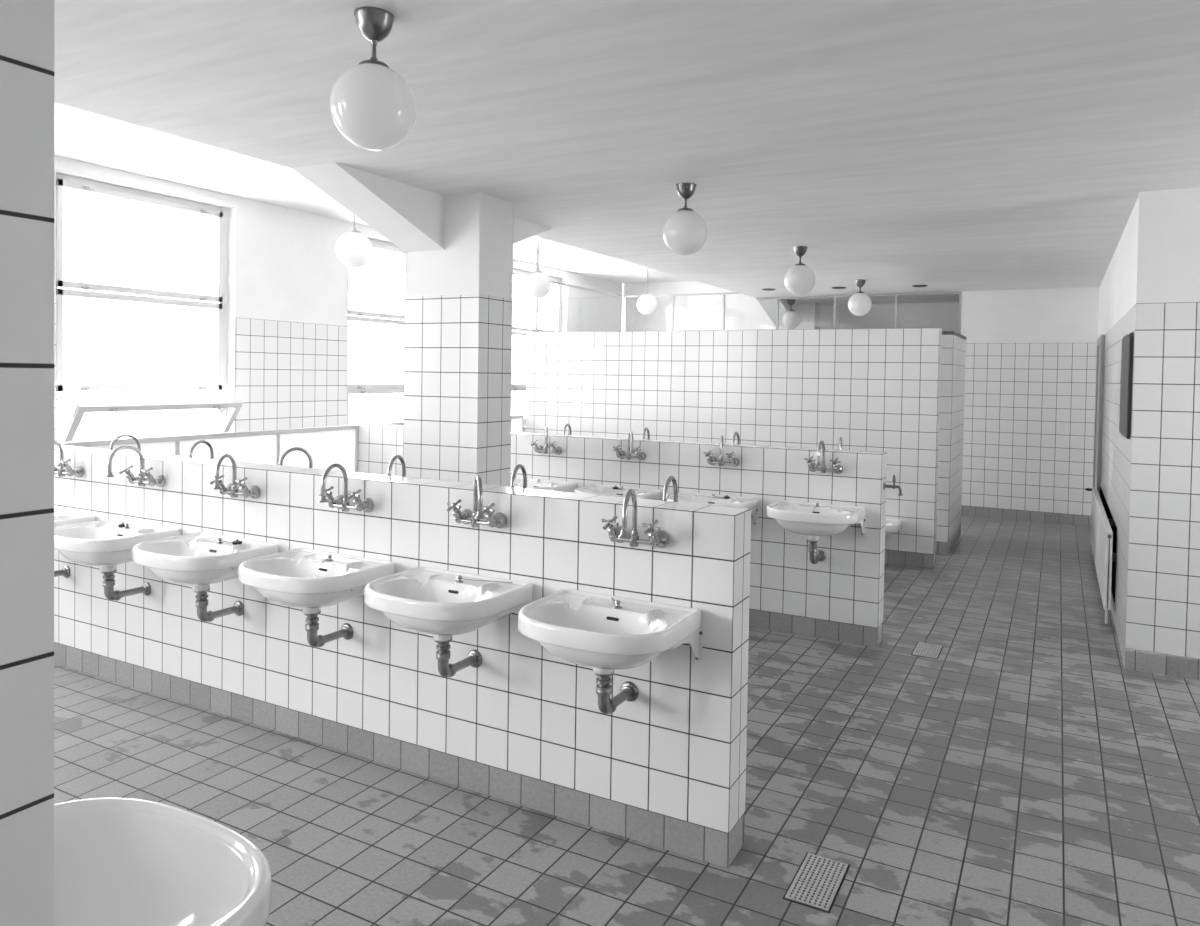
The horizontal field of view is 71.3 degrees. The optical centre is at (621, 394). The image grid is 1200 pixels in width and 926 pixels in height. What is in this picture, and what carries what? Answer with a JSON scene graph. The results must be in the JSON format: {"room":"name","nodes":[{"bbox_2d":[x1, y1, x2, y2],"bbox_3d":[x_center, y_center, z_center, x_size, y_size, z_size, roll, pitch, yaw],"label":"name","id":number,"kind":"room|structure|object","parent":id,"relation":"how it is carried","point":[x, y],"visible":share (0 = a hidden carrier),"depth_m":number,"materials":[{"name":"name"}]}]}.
{"room":"public restroom","nodes":[
{"label":"public restroom","id":0,"kind":"room"},
{"bbox_2d":[0,0,53,925],"bbox_3d":[-1.186,0.557,1.113,1.200,2.133,0.166,2,2,28],"label":"wall","id":1,"kind":"structure","parent":0,"point":[26,26],"depth_m":0.87,"materials":[{"name":"white tile"}]},
{"bbox_2d":[54,797,270,925],"bbox_3d":[-0.851,0.931,1.295,0.599,0.390,0.460,2,2,28],"label":"washbasin","id":2,"kind":"object","parent":1,"relation":"attached to","point":[118,861],"visible":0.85,"depth_m":1.45,"materials":[{"name":"white ceramic"}]},
{"bbox_2d":[54,156,622,439],"bbox_3d":[-4.586,-0.153,5.842,0.340,3.220,19.180,2,2,28],"label":"wall","id":3,"kind":"structure","parent":0,"point":[287,283],"depth_m":8.03,"materials":[{"name":"white paint"}]},
{"bbox_2d":[56,173,242,441],"bbox_3d":[-3.815,-0.579,6.865,0.357,2.190,1.520,2,2,28],"label":"window","id":4,"kind":"structure","parent":3,"relation":"in","point":[224,422],"depth_m":6.85,"materials":[{"name":"white"}]},
{"bbox_2d":[347,238,404,424],"bbox_3d":[-2.596,-0.620,9.466,0.105,2.190,1.520,2,2,28],"label":"window","id":5,"kind":"structure","parent":3,"relation":"in","point":[368,389],"depth_m":9.23,"materials":[{"name":"white"}]},
{"bbox_2d":[512,268,561,425],"bbox_3d":[-1.266,-0.658,12.009,0.105,2.190,1.520,2,2,28],"label":"window","id":6,"kind":"structure","parent":3,"relation":"in","point":[516,272],"depth_m":11.92,"materials":[{"name":"white"}]},
{"bbox_2d":[292,162,444,251],"bbox_3d":[-1.465,-1.081,4.917,0.320,0.348,0.940,2,2,28],"label":"beam","id":7,"kind":"structure","parent":0,"point":[412,218],"depth_m":4.93,"materials":[{"name":"white paint"}]},
{"bbox_2d":[54,102,693,283],"bbox_3d":[-3.326,-1.852,5.157,3.240,0.250,19.180,2,2,28],"label":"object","id":8,"kind":"structure","parent":0,"point":[79,135],"depth_m":6.60,"materials":[{"name":"white paint"}]},
{"bbox_2d":[335,215,372,267],"bbox_3d":[-1.920,-1.319,6.021,0.258,0.809,0.258,2,2,28],"label":"pendant lamp","id":9,"kind":"object","parent":8,"relation":"hanging from","point":[353,249],"visible":0.94,"depth_m":5.94,"materials":[{"name":"white glass"}]},
{"bbox_2d":[525,237,550,297],"bbox_3d":[-0.811,-1.351,8.205,0.258,0.811,0.258,2,2,28],"label":"pendant lamp","id":10,"kind":"object","parent":8,"relation":"hanging from","point":[537,284],"visible":0.98,"depth_m":8.12,"materials":[{"name":"white glass"}]},
{"bbox_2d":[637,268,656,314],"bbox_3d":[0.327,-1.396,10.465,0.258,0.789,0.258,2,2,28],"label":"pendant lamp","id":11,"kind":"object","parent":8,"relation":"hanging from","point":[646,303],"visible":0.93,"depth_m":10.38,"materials":[{"name":"white glass"}]},
{"bbox_2d":[54,444,750,867],"bbox_3d":[-1.538,0.950,3.917,4.400,1.205,0.166,2,2,28],"label":"wall","id":12,"kind":"structure","parent":0,"point":[525,726],"depth_m":3.37,"materials":[{"name":"white tile"}]},
{"bbox_2d":[54,440,83,476],"bbox_3d":[-3.060,0.340,4.480,0.229,0.217,0.230,2,2,28],"label":"tap","id":13,"kind":"object","parent":12,"relation":"attached to","point":[63,469],"visible":0.59,"depth_m":4.52,"materials":[{"name":"silver metal"}]},
{"bbox_2d":[54,509,95,577],"bbox_3d":[-3.159,0.820,4.426,0.560,0.390,0.430,2,2,28],"label":"washbasin","id":14,"kind":"object","parent":12,"relation":"attached to","point":[61,518],"visible":0.07,"depth_m":4.48,"materials":[{"name":"white ceramic"}]},
{"bbox_2d":[54,519,180,600],"bbox_3d":[-2.530,0.838,4.098,0.560,0.390,0.430,2,2,28],"label":"washbasin","id":15,"kind":"object","parent":12,"relation":"attached to","point":[106,544],"visible":0.91,"depth_m":4.09,"materials":[{"name":"white ceramic"}]},
{"bbox_2d":[109,434,140,450],"bbox_3d":[-2.890,0.334,4.839,0.229,0.217,0.230,2,2,28],"label":"tap","id":16,"kind":"object","parent":12,"relation":"attached to","point":[115,439],"visible":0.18,"depth_m":4.84,"materials":[{"name":"silver metal"}]},
{"bbox_2d":[105,445,165,486],"bbox_3d":[-2.440,0.358,4.156,0.229,0.217,0.230,2,2,28],"label":"tap","id":17,"kind":"object","parent":12,"relation":"attached to","point":[140,479],"visible":1,"depth_m":4.19,"materials":[{"name":"silver metal"}]},
{"bbox_2d":[188,440,213,458],"bbox_3d":[-2.270,0.352,4.513,0.229,0.217,0.227,2,2,28],"label":"tap","id":18,"kind":"object","parent":12,"relation":"attached to","point":[207,443],"visible":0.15,"depth_m":4.54,"materials":[{"name":"silver metal"}]},
{"bbox_2d":[132,532,278,621],"bbox_3d":[-1.909,0.856,3.773,0.560,0.390,0.430,2,2,28],"label":"washbasin","id":19,"kind":"object","parent":12,"relation":"attached to","point":[199,560],"visible":0.98,"depth_m":3.75,"materials":[{"name":"white ceramic"}]},
{"bbox_2d":[210,454,260,498],"bbox_3d":[-1.823,0.375,3.841,0.229,0.217,0.216,2,2,28],"label":"tap","id":20,"kind":"object","parent":12,"relation":"attached to","point":[231,489],"visible":1,"depth_m":3.87,"materials":[{"name":"silver metal"}]},
{"bbox_2d":[279,447,312,467],"bbox_3d":[-1.660,0.370,4.192,0.229,0.217,0.223,2,2,28],"label":"tap","id":21,"kind":"object","parent":12,"relation":"attached to","point":[305,451],"visible":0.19,"depth_m":4.20,"materials":[{"name":"silver metal"}]},
{"bbox_2d":[238,548,394,646],"bbox_3d":[-1.289,0.874,3.449,0.560,0.390,0.430,2,2,28],"label":"washbasin","id":22,"kind":"object","parent":12,"relation":"attached to","point":[310,580],"visible":1,"depth_m":3.43,"materials":[{"name":"white ceramic"}]},
{"bbox_2d":[318,463,373,511],"bbox_3d":[-1.201,0.393,3.510,0.229,0.217,0.227,2,2,28],"label":"tap","id":23,"kind":"object","parent":12,"relation":"attached to","point":[342,502],"visible":1,"depth_m":3.55,"materials":[{"name":"silver metal"}]},
{"bbox_2d":[387,455,405,476],"bbox_3d":[-1.030,0.388,3.863,0.229,0.217,0.223,2,2,28],"label":"tap","id":24,"kind":"object","parent":12,"relation":"attached to","point":[395,457],"visible":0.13,"depth_m":3.89,"materials":[{"name":"silver metal"}]},
{"bbox_2d":[364,567,533,676],"bbox_3d":[-0.678,0.891,3.130,0.560,0.390,0.430,2,2,28],"label":"washbasin","id":25,"kind":"object","parent":12,"relation":"attached to","point":[442,604],"visible":0.98,"depth_m":3.12,"materials":[{"name":"white ceramic"}]},
{"bbox_2d":[446,475,506,527],"bbox_3d":[-0.577,0.410,3.206,0.243,0.217,0.187,2,2,28],"label":"tap","id":26,"kind":"object","parent":12,"relation":"attached to","point":[466,516],"visible":1,"depth_m":3.23,"materials":[{"name":"silver metal"}]},
{"bbox_2d":[510,464,526,487],"bbox_3d":[-0.428,0.405,3.550,0.229,0.217,0.226,2,2,28],"label":"tap","id":27,"kind":"object","parent":12,"relation":"attached to","point":[512,484],"visible":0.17,"depth_m":3.56,"materials":[{"name":"silver metal"}]},
{"bbox_2d":[518,589,703,713],"bbox_3d":[-0.067,0.909,2.810,0.560,0.390,0.430,2,2,28],"label":"washbasin","id":28,"kind":"object","parent":12,"relation":"attached to","point":[604,633],"visible":1,"depth_m":2.81,"materials":[{"name":"white ceramic"}]},
{"bbox_2d":[601,489,669,547],"bbox_3d":[0.019,0.428,2.873,0.229,0.217,0.226,2,2,28],"label":"tap","id":29,"kind":"object","parent":12,"relation":"attached to","point":[659,538],"visible":1,"depth_m":2.91,"materials":[{"name":"silver metal"}]},
{"bbox_2d":[663,476,677,501],"bbox_3d":[0.193,0.423,3.227,0.229,0.217,0.229,2,2,28],"label":"tap","id":30,"kind":"object","parent":12,"relation":"attached to","point":[670,478],"visible":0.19,"depth_m":3.23,"materials":[{"name":"silver metal"}]},
{"bbox_2d":[403,192,513,485],"bbox_3d":[-1.066,0.132,5.449,0.595,2.785,0.360,2,2,28],"label":"wall column","id":31,"kind":"structure","parent":0,"point":[458,308],"depth_m":5.27,"materials":[{"name":"white tile"}]},
{"bbox_2d":[513,217,551,243],"bbox_3d":[-0.872,-1.098,6.050,0.320,0.348,0.936,2,2,28],"label":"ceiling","id":32,"kind":"structure","parent":0,"point":[522,229],"depth_m":6.03,"materials":[{"name":"white paint"}]},
{"bbox_2d":[358,424,886,646],"bbox_3d":[-0.301,0.915,6.287,4.394,1.205,0.166,2,2,28],"label":"wall","id":33,"kind":"structure","parent":0,"point":[840,597],"depth_m":5.51,"materials":[{"name":"white tile"}]},
{"bbox_2d":[510,477,576,491],"bbox_3d":[-0.669,0.824,6.144,0.560,0.390,0.430,2,2,28],"label":"washbasin","id":34,"kind":"object","parent":33,"relation":"attached to","point":[553,485],"visible":0.23,"depth_m":6.19,"materials":[{"name":"white ceramic"}]},
{"bbox_2d":[531,426,561,454],"bbox_3d":[-0.587,0.340,6.221,0.229,0.217,0.201,2,2,28],"label":"tap","id":35,"kind":"object","parent":33,"relation":"attached to","point":[557,450],"visible":1,"depth_m":6.25,"materials":[{"name":"silver metal"}]},
{"bbox_2d":[563,423,571,434],"bbox_3d":[-0.419,0.335,6.563,0.229,0.217,0.227,2,2,28],"label":"tap","id":36,"kind":"object","parent":33,"relation":"attached to","point":[567,424],"visible":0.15,"depth_m":6.58,"materials":[{"name":"silver metal"}]},
{"bbox_2d":[574,484,662,500],"bbox_3d":[-0.049,0.842,5.820,0.560,0.390,0.430,2,2,28],"label":"washbasin","id":37,"kind":"object","parent":33,"relation":"attached to","point":[609,490],"visible":0.23,"depth_m":5.89,"materials":[{"name":"white ceramic"}]},
{"bbox_2d":[613,431,645,459],"bbox_3d":[0.033,0.357,5.896,0.229,0.217,0.201,2,2,28],"label":"tap","id":38,"kind":"object","parent":33,"relation":"attached to","point":[621,454],"visible":1,"depth_m":5.92,"materials":[{"name":"silver metal"}]},
{"bbox_2d":[642,427,649,438],"bbox_3d":[0.192,0.352,6.244,0.229,0.217,0.227,2,2,28],"label":"tap","id":39,"kind":"object","parent":33,"relation":"attached to","point":[646,428],"visible":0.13,"depth_m":6.24,"materials":[{"name":"silver metal"}]},
{"bbox_2d":[667,492,757,525],"bbox_3d":[0.562,0.859,5.500,0.560,0.390,0.430,2,2,28],"label":"washbasin","id":40,"kind":"object","parent":33,"relation":"attached to","point":[751,503],"visible":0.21,"depth_m":5.56,"materials":[{"name":"white ceramic"}]},
{"bbox_2d":[703,435,738,466],"bbox_3d":[0.645,0.375,5.567,0.229,0.217,0.218,2,2,28],"label":"tap","id":41,"kind":"object","parent":33,"relation":"attached to","point":[711,460],"visible":1,"depth_m":5.60,"materials":[{"name":"silver metal"}]},
{"bbox_2d":[732,432,739,443],"bbox_3d":[0.813,0.370,5.920,0.229,0.217,0.230,2,2,28],"label":"tap","id":42,"kind":"object","parent":33,"relation":"attached to","point":[735,433],"visible":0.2,"depth_m":5.92,"materials":[{"name":"silver metal"}]},
{"bbox_2d":[766,500,865,563],"bbox_3d":[1.182,0.877,5.176,0.560,0.390,0.430,2,2,28],"label":"washbasin","id":43,"kind":"object","parent":33,"relation":"attached to","point":[813,520],"visible":1,"depth_m":5.09,"materials":[{"name":"white ceramic"}]},
{"bbox_2d":[804,440,842,473],"bbox_3d":[1.253,0.393,5.242,0.229,0.217,0.230,2,2,28],"label":"tap","id":44,"kind":"object","parent":33,"relation":"attached to","point":[813,467],"visible":1,"depth_m":5.28,"materials":[{"name":"silver metal"}]},
{"bbox_2d":[839,437,841,449],"bbox_3d":[1.476,0.389,5.571,0.229,0.217,0.225,2,2,28],"label":"tap","id":45,"kind":"object","parent":33,"relation":"attached to","point":[840,438],"visible":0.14,"depth_m":5.54,"materials":[{"name":"silver metal"}]},
{"bbox_2d":[883,475,902,495],"bbox_3d":[1.703,0.563,5.236,0.115,0.129,0.047,2,2,28],"label":"tap","id":46,"kind":"object","parent":33,"relation":"attached to","point":[893,486],"visible":1,"depth_m":5.22,"materials":[{"name":"silver metal"}]},
{"bbox_2d":[54,0,1199,304],"bbox_3d":[1.255,-1.498,2.766,7.110,0.695,19.180,2,2,28],"label":"ceiling","id":47,"kind":"structure","parent":0,"point":[940,145],"depth_m":3.50,"materials":[{"name":"paint"}]},
{"bbox_2d":[330,7,415,150],"bbox_3d":[-0.770,-0.972,2.604,0.258,0.414,0.258,2,2,28],"label":"pendant lamp","id":48,"kind":"object","parent":47,"relation":"hanging from","point":[372,106],"visible":1,"depth_m":2.53,"materials":[{"name":"white glass"}]},
{"bbox_2d":[663,183,706,254],"bbox_3d":[0.371,-1.011,4.844,0.258,0.404,0.258,2,2,28],"label":"pendant lamp","id":49,"kind":"object","parent":47,"relation":"hanging from","point":[685,230],"visible":1,"depth_m":4.76,"materials":[{"name":"white glass"}]},
{"bbox_2d":[782,299,799,328],"bbox_3d":[2.395,-1.135,11.802,0.258,0.414,0.258,2,2,28],"label":"pendant lamp","id":50,"kind":"object","parent":47,"relation":"hanging from","point":[790,319],"visible":1,"depth_m":11.72,"materials":[{"name":"white glass"}]},
{"bbox_2d":[784,246,814,295],"bbox_3d":[1.509,-1.042,7.062,0.258,0.408,0.258,2,2,28],"label":"pendant lamp","id":51,"kind":"object","parent":47,"relation":"hanging from","point":[799,280],"visible":1,"depth_m":6.98,"materials":[{"name":"white glass"}]},
{"bbox_2d":[848,279,871,315],"bbox_3d":[2.665,-1.081,9.342,0.258,0.398,0.258,2,2,28],"label":"pendant lamp","id":52,"kind":"object","parent":47,"relation":"hanging from","point":[860,303],"visible":1,"depth_m":9.26,"materials":[{"name":"white glass"}]},
{"bbox_2d":[54,515,1199,925],"bbox_3d":[-0.054,1.587,3.497,9.950,0.001,19.180,2,2,28],"label":"floor","id":53,"kind":"structure","parent":0,"point":[1019,774],"depth_m":3.35,"materials":[{"name":"grey tile"}]},
{"bbox_2d":[55,425,358,471],"bbox_3d":[-2.867,0.877,6.120,0.040,1.205,2.500,2,2,28],"label":"partition wall","id":54,"kind":"structure","parent":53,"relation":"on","point":[327,445],"depth_m":6.39,"materials":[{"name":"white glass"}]},
{"bbox_2d":[375,415,523,431],"bbox_3d":[-1.664,0.843,8.420,0.040,1.205,2.344,2,2,28],"label":"screen","id":55,"kind":"object","parent":53,"relation":"on","point":[517,421],"visible":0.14,"depth_m":9.30,"materials":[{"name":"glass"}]},
{"bbox_2d":[535,249,624,331],"bbox_3d":[-0.523,-0.218,11.508,0.028,3.218,2.378,2,2,28],"label":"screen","id":56,"kind":"object","parent":53,"relation":"on","point":[553,282],"visible":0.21,"depth_m":10.79,"materials":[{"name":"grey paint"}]},
{"bbox_2d":[782,853,849,912],"bbox_3d":[0.652,1.613,2.778,0.151,0.004,0.296,2,2,28],"label":"floor drain","id":57,"kind":"object","parent":53,"relation":"on","point":[817,883],"visible":1,"depth_m":2.76,"materials":[{"name":"grey metal"}]},
{"bbox_2d":[911,642,942,658],"bbox_3d":[1.891,1.577,5.167,0.154,0.004,0.280,2,2,28],"label":"floor drain","id":58,"kind":"object","parent":53,"relation":"on","point":[921,649],"visible":1,"depth_m":5.16,"materials":[{"name":"grey metal"}]},
{"bbox_2d":[526,328,941,567],"bbox_3d":[0.896,0.419,8.495,4.366,2.133,0.166,2,2,28],"label":"wall","id":59,"kind":"structure","parent":0,"point":[878,389],"depth_m":8.11,"materials":[{"name":"white tile"}]},
{"bbox_2d":[885,519,902,537],"bbox_3d":[2.195,1.327,7.494,0.560,0.404,0.430,2,2,28],"label":"basin","id":60,"kind":"object","parent":59,"relation":"attached to","point":[891,525],"visible":0.12,"depth_m":7.34,"materials":[{"name":"white ceramic"}]},
{"bbox_2d":[758,299,795,325],"bbox_3d":[2.215,-1.186,11.952,0.320,0.348,0.940,2,2,28],"label":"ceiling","id":61,"kind":"structure","parent":0,"point":[769,306],"depth_m":11.88,"materials":[{"name":"white paint"}]},
{"bbox_2d":[623,281,958,332],"bbox_3d":[4.093,-0.139,11.337,9.950,3.220,1.396,2,2,28],"label":"wall","id":62,"kind":"structure","parent":0,"point":[694,312],"depth_m":13.33,"materials":[{"name":"white paint"}]},
{"bbox_2d":[775,302,820,329],"bbox_3d":[2.609,0.028,12.475,0.595,2.785,0.360,2,2,28],"label":"wall","id":63,"kind":"structure","parent":0,"point":[809,313],"depth_m":12.23,"materials":[{"name":"white paint"}]},
{"bbox_2d":[936,335,965,554],"bbox_3d":[3.254,0.456,8.572,0.355,2.133,1.190,2,2,28],"label":"wall","id":64,"kind":"structure","parent":0,"point":[953,348],"depth_m":8.02,"materials":[{"name":"white tile"}]},
{"bbox_2d":[942,331,966,339],"bbox_3d":[3.272,-0.600,8.547,0.365,0.034,1.200,2,2,28],"label":"trim","id":65,"kind":"structure","parent":64,"relation":"attached to","point":[943,332],"depth_m":7.98,"materials":[{"name":"metal"}]},
{"bbox_2d":[961,287,1099,525],"bbox_3d":[2.800,0.066,11.184,6.202,2.775,0.120,2,2,28],"label":"wall","id":66,"kind":"structure","parent":0,"point":[1030,357],"depth_m":10.02,"materials":[{"name":"white tile"}]},
{"bbox_2d":[624,292,961,333],"bbox_3d":[2.137,-1.064,11.491,4.719,0.727,0.028,2,2,28],"label":"screen","id":67,"kind":"object","parent":66,"relation":"attached to","point":[724,293],"visible":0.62,"depth_m":11.39,"materials":[{"name":"grey paint"}]},
{"bbox_2d":[1098,188,1199,679],"bbox_3d":[5.552,0.218,6.604,2.964,2.775,5.488,2,2,28],"label":"wall","id":68,"kind":"structure","parent":0,"point":[1149,289],"depth_m":4.80,"materials":[{"name":"white tile"}]},
{"bbox_2d":[1093,334,1104,494],"bbox_3d":[4.923,0.476,8.648,0.029,2.143,1.050,2,2,28],"label":"door","id":69,"kind":"structure","parent":68,"relation":"in","point":[1100,341],"depth_m":8.24,"materials":[{"name":"grey paint"}]},
{"bbox_2d":[1085,487,1115,623],"bbox_3d":[4.074,1.249,6.939,0.352,0.649,2.816,2,2,28],"label":"panel radiator","id":70,"kind":"object","parent":68,"relation":"attached to","point":[1101,537],"visible":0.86,"depth_m":6.20,"materials":[{"name":"white metal"}]},
{"bbox_2d":[1094,488,1109,533],"bbox_3d":[3.989,0.932,6.959,0.008,0.012,2.736,2,2,28],"label":"grille","id":71,"kind":"object","parent":70,"relation":"attached to","point":[1105,523],"depth_m":6.62,"materials":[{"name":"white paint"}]},
{"bbox_2d":[1119,333,1133,438],"bbox_3d":[3.158,-0.057,5.234,0.022,0.630,0.690,2,2,28],"label":"board","id":72,"kind":"object","parent":68,"relation":"attached to","point":[1128,340],"visible":1,"depth_m":5.04,"materials":[{"name":"black mirror"}]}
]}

